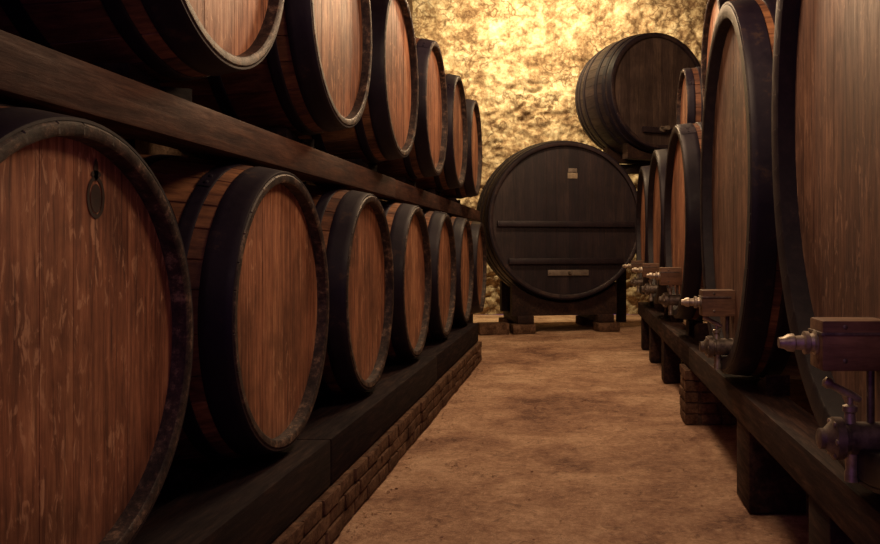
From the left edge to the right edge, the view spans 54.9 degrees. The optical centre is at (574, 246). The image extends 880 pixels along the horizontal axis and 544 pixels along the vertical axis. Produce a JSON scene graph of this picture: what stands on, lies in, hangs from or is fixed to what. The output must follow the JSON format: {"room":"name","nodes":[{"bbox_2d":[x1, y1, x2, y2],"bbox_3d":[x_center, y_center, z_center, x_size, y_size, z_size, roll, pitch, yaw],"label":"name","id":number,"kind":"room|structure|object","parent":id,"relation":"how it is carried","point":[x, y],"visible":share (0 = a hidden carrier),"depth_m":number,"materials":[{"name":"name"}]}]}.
{"room":"wine cellar","nodes":[
{"label":"wine cellar","id":0,"kind":"room"},
{"bbox_2d":[120,0,412,200],"bbox_3d":[-3.225,-1.960,7.850,0.151,6.600,17.300,0,0,0],"label":"wall","id":1,"kind":"structure","parent":0,"point":[142,147],"depth_m":6.45,"materials":[{"name":"stone"}]},
{"bbox_2d":[412,0,707,314],"bbox_3d":[-0.075,-1.960,16.468,6.551,6.600,0.274,0,0,0],"label":"wall","id":2,"kind":"structure","parent":0,"point":[522,62],"depth_m":16.47,"materials":[{"name":"stone"}]},
{"bbox_2d":[331,314,814,543],"bbox_3d":[-0.075,1.349,7.900,6.550,0.030,17.400,0,0,0],"label":"floor","id":3,"kind":"structure","parent":0,"point":[467,505],"depth_m":5.19,"materials":[{"name":"brown soil"}]},
{"bbox_2d":[131,314,477,543],"bbox_3d":[-1.874,0.958,6.325,1.490,0.295,10.844,0,0,0],"label":"wooden beam","id":4,"kind":"structure","parent":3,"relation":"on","point":[246,500],"depth_m":3.44,"materials":[{"name":"brown wood"}]},
{"bbox_2d":[0,103,193,543],"bbox_3d":[-1.954,0.263,2.050,1.500,1.315,1.311,0,0,0],"label":"wine barrel","id":5,"kind":"object","parent":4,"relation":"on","point":[97,321],"visible":1,"depth_m":2.10,"materials":[{"name":"brown wood"}]},
{"bbox_2d":[139,154,328,465],"bbox_3d":[-1.954,0.265,3.503,1.500,1.311,1.310,0,0,0],"label":"wine barrel","id":6,"kind":"object","parent":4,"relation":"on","point":[253,238],"visible":0.55,"depth_m":3.22,"materials":[{"name":"brown wood"}]},
{"bbox_2d":[304,184,393,397],"bbox_3d":[-1.954,0.265,4.954,1.500,1.310,1.311,0,0,0],"label":"wine barrel","id":7,"kind":"object","parent":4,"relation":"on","point":[354,224],"visible":0.27,"depth_m":4.76,"materials":[{"name":"brown wood"}]},
{"bbox_2d":[380,200,431,361],"bbox_3d":[-1.954,0.262,6.406,1.500,1.314,1.310,0,0,0],"label":"wine barrel","id":8,"kind":"object","parent":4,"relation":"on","point":[407,224],"visible":0.23,"depth_m":6.25,"materials":[{"name":"brown wood"}]},
{"bbox_2d":[0,30,479,220],"bbox_3d":[-1.950,-0.480,6.200,1.225,0.230,11.194,0,0,0],"label":"wooden beam","id":9,"kind":"structure","parent":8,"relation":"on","point":[121,98],"depth_m":2.77,"materials":[{"name":"brown wood"}]},
{"bbox_2d":[0,0,283,82],"bbox_3d":[-1.954,-1.213,2.902,1.500,1.310,1.310,0,0,0],"label":"wine barrel","id":10,"kind":"object","parent":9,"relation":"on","point":[166,40],"visible":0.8,"depth_m":2.66,"materials":[{"name":"brown wood"}]},
{"bbox_2d":[119,0,371,135],"bbox_3d":[-1.954,-1.214,4.364,1.500,1.312,1.310,0,0,0],"label":"wine barrel","id":11,"kind":"object","parent":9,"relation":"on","point":[314,77],"visible":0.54,"depth_m":4.05,"materials":[{"name":"brown wood"}]},
{"bbox_2d":[179,0,418,162],"bbox_3d":[-1.954,-1.213,5.826,1.500,1.311,1.311,0,0,0],"label":"wine barrel","id":12,"kind":"object","parent":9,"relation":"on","point":[386,128],"visible":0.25,"depth_m":5.61,"materials":[{"name":"brown wood"}]},
{"bbox_2d":[303,36,447,180],"bbox_3d":[-1.954,-1.213,7.288,1.500,1.310,1.311,0,0,0],"label":"wine barrel","id":13,"kind":"object","parent":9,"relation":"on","point":[426,158],"visible":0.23,"depth_m":7.08,"materials":[{"name":"brown wood"}]},
{"bbox_2d":[314,74,467,190],"bbox_3d":[-1.954,-1.213,8.750,1.500,1.310,1.311,0,0,0],"label":"wine barrel","id":14,"kind":"object","parent":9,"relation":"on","point":[452,176],"visible":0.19,"depth_m":8.59,"materials":[{"name":"brown wood"}]},
{"bbox_2d":[381,99,481,199],"bbox_3d":[-1.954,-1.216,10.212,1.500,1.315,1.311,0,0,0],"label":"wine barrel","id":15,"kind":"object","parent":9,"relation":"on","point":[472,182],"visible":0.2,"depth_m":10.07,"materials":[{"name":"brown wood"}]},
{"bbox_2d":[422,209,455,339],"bbox_3d":[-1.954,0.265,7.858,1.500,1.312,1.310,0,0,0],"label":"wine barrel","id":16,"kind":"object","parent":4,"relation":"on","point":[439,224],"visible":0.22,"depth_m":7.75,"materials":[{"name":"brown wood"}]},
{"bbox_2d":[450,216,473,324],"bbox_3d":[-1.954,0.265,9.310,1.500,1.311,1.310,0,0,0],"label":"wine barrel","id":17,"kind":"object","parent":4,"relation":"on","point":[462,231],"visible":0.19,"depth_m":9.26,"materials":[{"name":"brown wood"}]},
{"bbox_2d":[469,221,486,313],"bbox_3d":[-1.954,0.263,10.762,1.500,1.315,1.311,0,0,0],"label":"wine barrel","id":18,"kind":"object","parent":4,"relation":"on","point":[477,228],"visible":0.19,"depth_m":10.79,"materials":[{"name":"brown wood"}]},
{"bbox_2d":[183,341,481,543],"bbox_3d":[-1.915,1.225,6.375,1.646,0.230,10.965,0,0,0],"label":"brick plinth","id":19,"kind":"object","parent":3,"relation":"on","point":[324,519],"visible":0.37,"depth_m":4.47,"materials":[{"name":"brown brick"}]},
{"bbox_2d":[342,336,739,541],"bbox_3d":[-0.125,1.342,7.794,1.926,0.014,9.602,0,0,0],"label":"gravel","id":20,"kind":"object","parent":3,"relation":"on","point":[348,529],"visible":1,"depth_m":5.79,"materials":[{"name":"brown gravel"}]},
{"bbox_2d":[478,316,619,334],"bbox_3d":[-0.549,1.260,13.642,2.247,0.181,1.512,0,0,-14],"label":"footing","id":21,"kind":"object","parent":3,"relation":"on","point":[504,325],"visible":0.77,"depth_m":12.85,"materials":[{"name":"brick"}]},
{"bbox_2d":[500,280,616,323],"bbox_3d":[-0.301,0.879,13.728,1.700,0.631,1.400,0,0,-14],"label":"cradle","id":22,"kind":"object","parent":21,"relation":"on","point":[517,306],"visible":0.9,"depth_m":13.19,"materials":[{"name":"brown wood"}]},
{"bbox_2d":[476,140,636,300],"bbox_3d":[-0.307,-0.420,13.750,2.627,2.627,1.555,0,0,-14],"label":"giant wine cask","id":23,"kind":"object","parent":22,"relation":"on","point":[558,218],"visible":0.87,"depth_m":13.05,"materials":[{"name":"brown wood"}]},
{"bbox_2d":[616,164,649,321],"bbox_3d":[1.820,-0.070,14.400,2.200,2.820,1.300,0,0,0],"label":"platform","id":24,"kind":"object","parent":3,"relation":"on","point":[629,168],"visible":0.06,"depth_m":14.86,"materials":[{"name":"brown wood"}]},
{"bbox_2d":[603,143,651,163],"bbox_3d":[1.173,-1.613,14.521,1.100,0.256,0.820,0,0,-28],"label":"cradle","id":25,"kind":"object","parent":24,"relation":"on","point":[631,155],"visible":0.59,"depth_m":14.09,"materials":[{"name":"brown wood"}]},
{"bbox_2d":[575,33,700,154],"bbox_3d":[1.204,-2.634,14.463,2.086,2.093,1.450,0,0,-28],"label":"barrel","id":26,"kind":"object","parent":25,"relation":"on","point":[626,92],"visible":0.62,"depth_m":13.98,"materials":[{"name":"brown wood"}]},
{"bbox_2d":[679,364,736,424],"bbox_3d":[1.716,1.134,6.434,1.782,0.413,0.383,0,0,0],"label":"brick pier","id":27,"kind":"object","parent":3,"relation":"on","point":[699,405],"visible":0.55,"depth_m":6.25,"materials":[{"name":"brown brick"}]},
{"bbox_2d":[638,301,879,543],"bbox_3d":[1.726,0.970,6.300,1.728,0.740,10.194,0,0,0],"label":"rack","id":28,"kind":"object","parent":3,"relation":"on","point":[780,460],"visible":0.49,"depth_m":4.17,"materials":[{"name":"brown wood"}]},
{"bbox_2d":[622,165,649,294],"bbox_3d":[1.658,-0.214,10.420,2.124,1.724,1.673,0,0,0],"label":"wine cask","id":29,"kind":"object","parent":28,"relation":"on","point":[643,177],"visible":0.14,"depth_m":10.50,"materials":[{"name":"brown wood"}]},
{"bbox_2d":[632,149,667,303],"bbox_3d":[1.658,-0.210,8.680,2.124,1.716,1.673,0,0,0],"label":"wine cask","id":30,"kind":"object","parent":28,"relation":"on","point":[656,185],"visible":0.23,"depth_m":8.66,"materials":[{"name":"brown wood"}]},
{"bbox_2d":[676,67,702,124],"bbox_3d":[1.550,-1.240,7.800,1.100,0.926,0.926,0,0,0],"label":"wine barrel","id":31,"kind":"object","parent":30,"relation":"on","point":[689,107],"visible":0.23,"depth_m":7.46,"materials":[{"name":"brown wood"}]},
{"bbox_2d":[647,122,706,321],"bbox_3d":[1.658,-0.210,6.900,2.124,1.716,1.673,0,0,0],"label":"wine cask","id":32,"kind":"object","parent":28,"relation":"on","point":[682,274],"visible":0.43,"depth_m":6.72,"materials":[{"name":"brown wood"}]},
{"bbox_2d":[701,0,731,104],"bbox_3d":[1.510,-1.360,5.900,1.100,0.969,0.969,0,0,0],"label":"wine barrel","id":33,"kind":"object","parent":32,"relation":"on","point":[713,7],"visible":0.11,"depth_m":6.18,"materials":[{"name":"brown wood"}]},
{"bbox_2d":[681,0,801,380],"bbox_3d":[1.658,-0.329,4.660,2.124,2.183,1.688,0,0,0],"label":"barrel","id":34,"kind":"object","parent":28,"relation":"on","point":[741,301],"visible":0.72,"depth_m":4.37,"materials":[{"name":"brown wood"}]},
{"bbox_2d":[771,0,879,493],"bbox_3d":[1.658,-0.520,2.430,2.124,2.555,2.227,0,0,0],"label":"barrel","id":35,"kind":"object","parent":28,"relation":"on","point":[825,112],"visible":1,"depth_m":2.77,"materials":[{"name":"brown wood"}]}
]}

